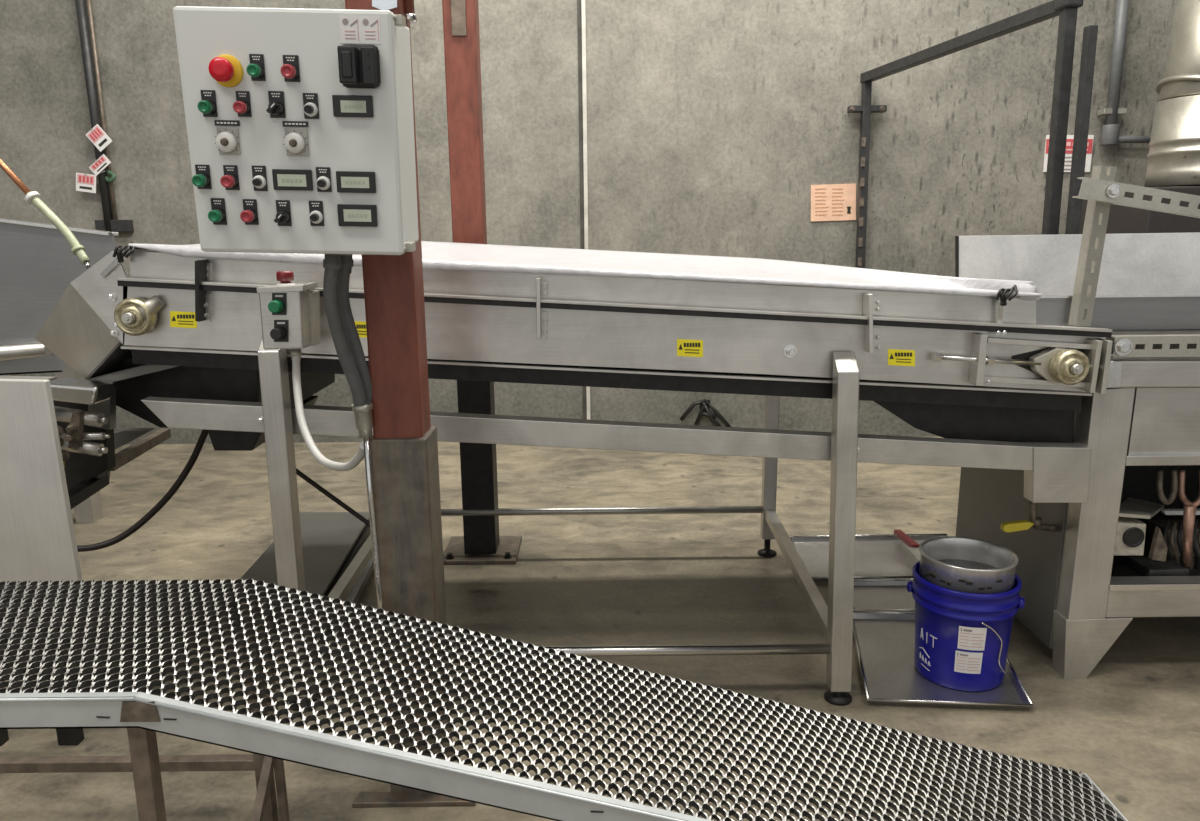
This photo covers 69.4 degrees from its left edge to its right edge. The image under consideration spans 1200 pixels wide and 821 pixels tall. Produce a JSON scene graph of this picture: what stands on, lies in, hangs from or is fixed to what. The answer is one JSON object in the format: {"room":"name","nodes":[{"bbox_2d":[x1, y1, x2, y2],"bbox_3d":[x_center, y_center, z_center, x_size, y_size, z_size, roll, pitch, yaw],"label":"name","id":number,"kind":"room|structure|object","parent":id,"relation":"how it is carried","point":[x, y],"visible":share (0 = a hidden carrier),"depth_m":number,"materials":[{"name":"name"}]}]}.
{"room":"factory floor","nodes":[
{"label":"factory floor","id":0,"kind":"room"},
{"bbox_2d":[0,0,1175,443],"bbox_3d":[-0.027,-2.773,4.870,14.000,6.000,0.200,-1,12,0],"label":"wall","id":1,"kind":"structure","parent":0,"point":[712,125],"depth_m":5.01,"materials":[{"name":"concrete"}]},
{"bbox_2d":[75,0,133,231],"bbox_3d":[-2.861,-1.745,4.950,0.200,1.423,0.059,-1,12,0],"label":"pipe","id":2,"kind":"object","parent":1,"relation":"attached to","point":[108,224],"visible":0.81,"depth_m":4.94,"materials":[{"name":"black metal"}]},
{"bbox_2d":[76,171,104,192],"bbox_3d":[-2.938,-1.317,4.997,0.173,0.128,0.019,-2,12,-7],"label":"tag","id":3,"kind":"object","parent":2,"relation":"hanging from","point":[85,182],"visible":1,"depth_m":4.99,"materials":[{"name":"white paper"}]},
{"bbox_2d":[79,175,92,182],"bbox_3d":[-2.958,-1.330,4.989,0.078,0.035,0.001,7,12,-2],"label":"print","id":4,"kind":"object","parent":3,"relation":"attached to","point":[82,178],"depth_m":4.99,"materials":[{"name":"red paper"}]},
{"bbox_2d":[86,124,111,151],"bbox_3d":[-2.857,-1.556,4.953,0.149,0.153,0.026,-1,12,0],"label":"tag","id":5,"kind":"object","parent":2,"relation":"attached to","point":[96,135],"visible":1,"depth_m":4.94,"materials":[{"name":"white paper"}]},
{"bbox_2d":[89,128,101,140],"bbox_3d":[-2.872,-1.572,4.937,0.065,0.041,0.001,-38,10,7],"label":"print","id":6,"kind":"object","parent":5,"relation":"attached to","point":[95,134],"depth_m":4.94,"materials":[{"name":"red paper"}]},
{"bbox_2d":[89,154,110,175],"bbox_3d":[-2.869,-1.411,4.984,0.131,0.121,0.026,-1,12,0],"label":"tag","id":7,"kind":"object","parent":2,"relation":"attached to","point":[103,161],"visible":1,"depth_m":4.97,"materials":[{"name":"white paper"}]},
{"bbox_2d":[92,158,103,168],"bbox_3d":[-2.876,-1.418,4.970,0.082,0.020,0.001,-38,10,7],"label":"print","id":8,"kind":"object","parent":7,"relation":"attached to","point":[98,164],"depth_m":4.97,"materials":[{"name":"red"}]},
{"bbox_2d":[105,170,115,182],"bbox_3d":[-2.834,-1.353,5.014,0.080,0.074,0.036,5,13,23],"label":"cord","id":9,"kind":"object","parent":2,"relation":"attached to","point":[113,175],"visible":1,"depth_m":5.00,"materials":[{"name":"green plastic"}]},
{"bbox_2d":[577,0,589,419],"bbox_3d":[-0.122,-2.751,4.769,0.022,6.000,0.006,-1,12,0],"label":"trim","id":10,"kind":"structure","parent":1,"relation":"attached to","point":[578,1],"depth_m":5.01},
{"bbox_2d":[680,399,730,426],"bbox_3d":[0.650,0.022,5.341,0.323,0.192,0.043,-1,12,0],"label":"wall bracket","id":11,"kind":"object","parent":1,"relation":"attached to","point":[704,404],"visible":0.92,"depth_m":5.32,"materials":[{"name":"black metal"}]},
{"bbox_2d":[811,184,855,220],"bbox_3d":[1.372,-1.222,5.095,0.274,0.215,0.010,-1,12,0],"label":"notice","id":12,"kind":"object","parent":1,"relation":"attached to","point":[829,202],"visible":1,"depth_m":5.09,"materials":[{"name":"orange paper"}]},
{"bbox_2d":[815,188,844,214],"bbox_3d":[1.348,-1.225,5.090,0.178,0.156,0.002,-1,12,0],"label":"print","id":13,"kind":"object","parent":12,"relation":"attached to","point":[828,201],"depth_m":5.09,"materials":[{"name":"brown paper"}]},
{"bbox_2d":[1043,135,1093,171],"bbox_3d":[2.721,-1.493,5.039,0.273,0.209,0.013,-1,12,0],"label":"warning sign","id":14,"kind":"object","parent":1,"relation":"attached to","point":[1069,142],"visible":0.44,"depth_m":5.03,"materials":[{"name":"white paper"}]},
{"bbox_2d":[1066,142,1088,149],"bbox_3d":[2.715,-1.532,5.024,0.232,0.049,0.001,-1,12,0],"label":"print","id":15,"kind":"object","parent":14,"relation":"attached to","point":[1069,145],"depth_m":5.02},
{"bbox_2d":[1097,0,1150,145],"bbox_3d":[3.026,-2.002,4.877,0.341,0.983,0.089,-1,12,0],"label":"pipe","id":16,"kind":"object","parent":1,"relation":"attached to","point":[1110,136],"visible":0.87,"depth_m":4.90,"materials":[{"name":"grey plastic"}]},
{"bbox_2d":[0,436,1199,820],"bbox_3d":[0.011,1.088,1.376,14.000,0.100,8.240,-1,12,0],"label":"floor","id":17,"kind":"structure","parent":0,"point":[1132,725],"depth_m":2.94,"materials":[{"name":"concrete"}]},
{"bbox_2d":[0,218,118,522],"bbox_3d":[-2.587,-0.097,3.406,1.967,1.433,1.004,-1,12,0],"label":"hopper","id":18,"kind":"object","parent":17,"relation":"on","point":[38,264],"visible":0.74,"depth_m":2.92,"materials":[{"name":"silver metal"}]},
{"bbox_2d":[0,376,170,745],"bbox_3d":[-1.479,0.302,2.568,0.398,0.969,0.904,-1,12,0],"label":"machine","id":19,"kind":"object","parent":17,"relation":"on","point":[59,441],"visible":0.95,"depth_m":2.11,"materials":[{"name":"metal"}]},
{"bbox_2d":[230,512,373,639],"bbox_3d":[-1.049,0.588,3.200,0.392,0.140,0.939,-1,12,-3],"label":"metal tray","id":20,"kind":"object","parent":17,"relation":"on","point":[331,541],"depth_m":3.19,"materials":[{"name":"grey metal"}]},
{"bbox_2d":[345,0,453,793],"bbox_3d":[-0.441,-0.772,1.729,0.127,3.400,0.127,-1,12,0],"label":"support column","id":21,"kind":"structure","parent":17,"relation":"on","point":[403,442],"depth_m":1.86,"materials":[{"name":"metal"}]},
{"bbox_2d":[173,6,418,254],"bbox_3d":[-0.529,-0.504,1.602,0.394,0.426,0.294,0,12,3],"label":"control panel","id":22,"kind":"object","parent":21,"relation":"attached to","point":[300,122],"visible":1,"depth_m":1.51,"materials":[{"name":"grey metal"}]},
{"bbox_2d":[217,122,236,123],"bbox_3d":[-0.647,-0.498,1.503,0.035,0.003,0.001,1,17,0],"label":"print","id":23,"kind":"object","parent":22,"relation":"on","point":[217,122],"depth_m":1.50},
{"bbox_2d":[266,91,285,117],"bbox_3d":[-0.557,-0.525,1.482,0.027,0.044,0.035,-1,12,0],"label":"switch","id":24,"kind":"object","parent":22,"relation":"attached to","point":[275,100],"depth_m":1.49,"materials":[{"name":"black plastic"}]},
{"bbox_2d":[274,200,291,225],"bbox_3d":[-0.565,-0.350,1.536,0.026,0.046,0.035,-1,12,0],"label":"switch","id":25,"kind":"object","parent":22,"relation":"attached to","point":[282,208],"depth_m":1.54,"materials":[{"name":"black plastic"}]},
{"bbox_2d":[285,123,305,124],"bbox_3d":[-0.529,-0.497,1.504,0.036,0.003,0.001,1,17,0],"label":"print","id":26,"kind":"object","parent":22,"relation":"on","point":[285,123],"depth_m":1.50},
{"bbox_2d":[323,254,366,405],"bbox_3d":[-0.513,-0.151,1.734,0.050,0.331,0.127,-1,12,0],"label":"conduit","id":27,"kind":"object","parent":22,"relation":"attached to","point":[332,263],"visible":0.99,"depth_m":1.71,"materials":[{"name":"grey plastic"}]},
{"bbox_2d":[338,254,371,401],"bbox_3d":[-0.505,-0.154,1.782,0.048,0.341,0.111,-1,12,0],"label":"conduit","id":28,"kind":"object","parent":22,"relation":"attached to","point":[351,332],"visible":0.7,"depth_m":1.76,"materials":[{"name":"grey plastic"}]},
{"bbox_2d":[337,44,380,88],"bbox_3d":[-0.407,-0.581,1.457,0.068,0.071,0.051,-1,12,0],"label":"switch","id":29,"kind":"object","parent":22,"relation":"attached to","point":[358,65],"depth_m":1.45,"materials":[{"name":"black plastic"}]},
{"bbox_2d":[345,19,378,40],"bbox_3d":[-0.402,-0.642,1.462,0.057,0.035,0.001,1,17,0],"label":"print","id":30,"kind":"object","parent":22,"relation":"on","point":[357,19],"depth_m":1.46},
{"bbox_2d":[351,402,383,636],"bbox_3d":[-0.494,0.247,1.888,0.046,0.542,0.077,-1,12,0],"label":"conduit","id":31,"kind":"object","parent":21,"relation":"attached to","point":[363,414],"visible":0.84,"depth_m":1.85,"materials":[{"name":"metal"}]},
{"bbox_2d":[372,0,396,9],"bbox_3d":[-0.414,-0.815,1.663,0.051,0.091,0.002,-1,12,0],"label":"paper note","id":32,"kind":"object","parent":21,"relation":"attached to","point":[380,4],"visible":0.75,"depth_m":1.67,"materials":[{"name":"white paper"}]},
{"bbox_2d":[404,0,416,23],"bbox_3d":[-0.383,-0.851,1.720,0.032,0.151,0.032,-1,12,0],"label":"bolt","id":33,"kind":"object","parent":21,"relation":"attached to","point":[409,11],"visible":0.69,"depth_m":1.72,"materials":[{"name":"silver metal"}]},
{"bbox_2d":[352,792,475,807],"bbox_3d":[-0.427,0.900,2.009,0.283,0.012,0.043,-1,12,0],"label":"floor plate","id":34,"kind":"object","parent":17,"relation":"on","point":[363,799],"visible":0.66,"depth_m":1.99,"materials":[{"name":"metal"}]},
{"bbox_2d":[442,0,521,564],"bbox_3d":[-0.499,-1.182,3.180,0.300,3.600,0.280,-1,12,0],"label":"support column","id":35,"kind":"structure","parent":17,"relation":"on","point":[481,542],"depth_m":3.22,"materials":[{"name":"metal"}]},
{"bbox_2d":[0,579,1127,820],"bbox_3d":[-0.333,0.681,1.656,2.827,0.586,0.491,-1,12,0],"label":"conveyor","id":36,"kind":"object","parent":17,"relation":"on","point":[32,613],"visible":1,"depth_m":1.61,"materials":[{"name":"metal"}]},
{"bbox_2d":[35,242,1112,710],"bbox_3d":[-0.086,0.080,2.821,2.845,1.273,1.188,-1,12,0],"label":"conveyor","id":37,"kind":"object","parent":17,"relation":"on","point":[179,340],"visible":0.94,"depth_m":2.27,"materials":[{"name":"silver metal"}]},
{"bbox_2d":[0,158,89,268],"bbox_3d":[-1.595,-0.595,2.429,0.372,0.390,0.041,3,12,16],"label":"air line","id":38,"kind":"object","parent":37,"relation":"attached to","point":[32,198],"visible":1,"depth_m":2.42,"materials":[{"name":"beige plastic"}]},
{"bbox_2d":[77,430,207,551],"bbox_3d":[-1.545,0.254,2.763,0.598,0.380,0.054,-3,12,-13],"label":"cable","id":39,"kind":"object","parent":37,"relation":"hanging from","point":[81,548],"visible":0.73,"depth_m":2.80,"materials":[{"name":"black rubber"}]},
{"bbox_2d":[172,315,193,324],"bbox_3d":[-1.080,-0.235,2.247,0.060,0.027,0.001,-1,12,0],"label":"print","id":40,"kind":"object","parent":37,"relation":"attached to","point":[176,319],"depth_m":2.25,"materials":[{"name":"black"}]},
{"bbox_2d":[256,271,319,349],"bbox_3d":[-0.760,-0.246,2.121,0.114,0.188,0.140,-1,12,0],"label":"control box","id":41,"kind":"object","parent":37,"relation":"attached to","point":[290,312],"visible":1,"depth_m":2.09,"materials":[{"name":"silver metal"}]},
{"bbox_2d":[256,282,317,292],"bbox_3d":[-0.759,-0.300,2.110,0.112,0.018,0.115,-1,12,0],"label":"hood","id":42,"kind":"object","parent":41,"relation":"attached to","point":[282,287],"depth_m":2.07,"materials":[{"name":"silver metal"}]},
{"bbox_2d":[290,349,363,470],"bbox_3d":[-0.640,0.003,2.011,0.050,0.260,0.441,-9,15,-35],"label":"conduit","id":43,"kind":"object","parent":41,"relation":"attached to","point":[296,354],"visible":0.92,"depth_m":2.08,"materials":[{"name":"white plastic"}]},
{"bbox_2d":[296,468,369,526],"bbox_3d":[-0.809,0.254,2.604,0.235,0.225,0.037,-4,13,-18],"label":"brace","id":44,"kind":"object","parent":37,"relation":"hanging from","point":[298,472],"visible":0.86,"depth_m":2.61,"materials":[{"name":"black metal"}]},
{"bbox_2d":[356,324,366,334],"bbox_3d":[-0.623,-0.210,2.253,0.038,0.027,0.001,-1,12,0],"label":"print","id":45,"kind":"object","parent":37,"relation":"on","point":[361,328],"depth_m":2.25,"materials":[{"name":"black"}]},
{"bbox_2d":[128,241,1041,300],"bbox_3d":[-0.031,-0.458,2.664,2.338,0.190,0.917,-1,12,0],"label":"conveyor belt","id":46,"kind":"object","parent":37,"relation":"on","point":[435,255],"visible":0.77,"depth_m":2.42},
{"bbox_2d":[679,343,699,353],"bbox_3d":[0.234,-0.163,2.265,0.057,0.029,0.001,-1,12,0],"label":"print","id":47,"kind":"object","parent":37,"relation":"attached to","point":[684,348],"depth_m":2.27,"materials":[{"name":"black"}]},
{"bbox_2d":[890,353,911,362],"bbox_3d":[0.788,-0.139,2.271,0.059,0.027,0.001,-1,12,0],"label":"print","id":48,"kind":"object","parent":37,"relation":"attached to","point":[894,357],"depth_m":2.27,"materials":[{"name":"black"}]},
{"bbox_2d":[789,533,947,581],"bbox_3d":[1.095,0.578,3.420,0.724,0.026,0.451,-1,12,0],"label":"sheet pan","id":49,"kind":"object","parent":17,"relation":"on","point":[878,556],"visible":0.43,"depth_m":3.46,"materials":[{"name":"metal"}]},
{"bbox_2d":[894,530,920,560],"bbox_3d":[1.231,0.535,3.398,0.071,0.039,0.388,-1,12,0],"label":"scraper","id":50,"kind":"object","parent":49,"relation":"on","point":[913,546],"visible":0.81,"depth_m":3.41,"materials":[{"name":"red plastic"}]},
{"bbox_2d":[853,579,914,611],"bbox_3d":[1.177,0.655,3.054,0.663,0.026,0.264,-1,12,0],"label":"sheet pan","id":51,"kind":"object","parent":17,"relation":"on","point":[869,594],"visible":0.23,"depth_m":3.09,"materials":[{"name":"metal"}]},
{"bbox_2d":[853,610,1033,709],"bbox_3d":[1.005,0.746,2.635,0.440,0.026,0.617,2,12,11],"label":"sheet pan","id":52,"kind":"object","parent":17,"relation":"on","point":[884,640],"visible":0.52,"depth_m":2.53,"materials":[{"name":"metal"}]},
{"bbox_2d":[907,561,1024,691],"bbox_3d":[1.057,0.620,2.531,0.295,0.306,0.290,-1,12,0],"label":"bucket","id":53,"kind":"object","parent":52,"relation":"on","point":[962,639],"visible":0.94,"depth_m":2.43,"materials":[{"name":"blue plastic"}]},
{"bbox_2d":[956,656,979,670],"bbox_3d":[1.030,0.709,2.424,0.061,0.039,0.006,2,12,13],"label":"print","id":54,"kind":"object","parent":53,"relation":"attached to","point":[963,663],"depth_m":2.42,"materials":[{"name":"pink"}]},
{"bbox_2d":[919,536,1018,593],"bbox_3d":[1.055,0.451,2.495,0.264,0.092,0.264,-1,12,0],"label":"metal pot","id":55,"kind":"object","parent":53,"relation":"in","point":[962,564],"visible":0.93,"depth_m":2.49,"materials":[{"name":"metal"}]},
{"bbox_2d":[960,632,983,647],"bbox_3d":[1.031,0.637,2.404,0.062,0.041,0.006,2,12,11],"label":"print","id":56,"kind":"object","parent":53,"relation":"on","point":[967,639],"depth_m":2.40,"materials":[{"name":"pink"}]},
{"bbox_2d":[847,0,1083,267],"bbox_3d":[1.648,-0.723,4.338,0.222,2.179,1.706,-2,12,-8],"label":"frame","id":57,"kind":"object","parent":17,"relation":"on","point":[1066,10],"visible":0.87,"depth_m":3.53,"materials":[{"name":"metal"}]},
{"bbox_2d":[955,165,1199,678],"bbox_3d":[2.037,0.033,2.750,1.771,1.537,0.802,-1,12,0],"label":"machine","id":58,"kind":"object","parent":17,"relation":"on","point":[1085,570],"visible":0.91,"depth_m":2.48,"materials":[{"name":"silver metal"}]},
{"bbox_2d":[1112,329,1199,331],"bbox_3d":[2.031,-0.312,2.719,1.766,0.056,0.600,-1,12,0],"label":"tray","id":59,"kind":"object","parent":58,"relation":"on","point":[1113,330],"depth_m":2.43,"materials":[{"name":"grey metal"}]},
{"bbox_2d":[1065,25,1097,233],"bbox_3d":[1.873,-0.463,3.484,0.058,2.022,0.038,-1,12,0],"label":"post","id":60,"kind":"object","parent":17,"relation":"on","point":[1089,42],"visible":0.44,"depth_m":3.33,"materials":[{"name":"grey metal"}]},
{"bbox_2d":[1079,0,1199,233],"bbox_3d":[3.052,-0.941,4.488,0.874,2.517,0.741,-1,12,0],"label":"tank","id":61,"kind":"object","parent":17,"relation":"on","point":[1173,156],"visible":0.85,"depth_m":4.18,"materials":[{"name":"metal"}]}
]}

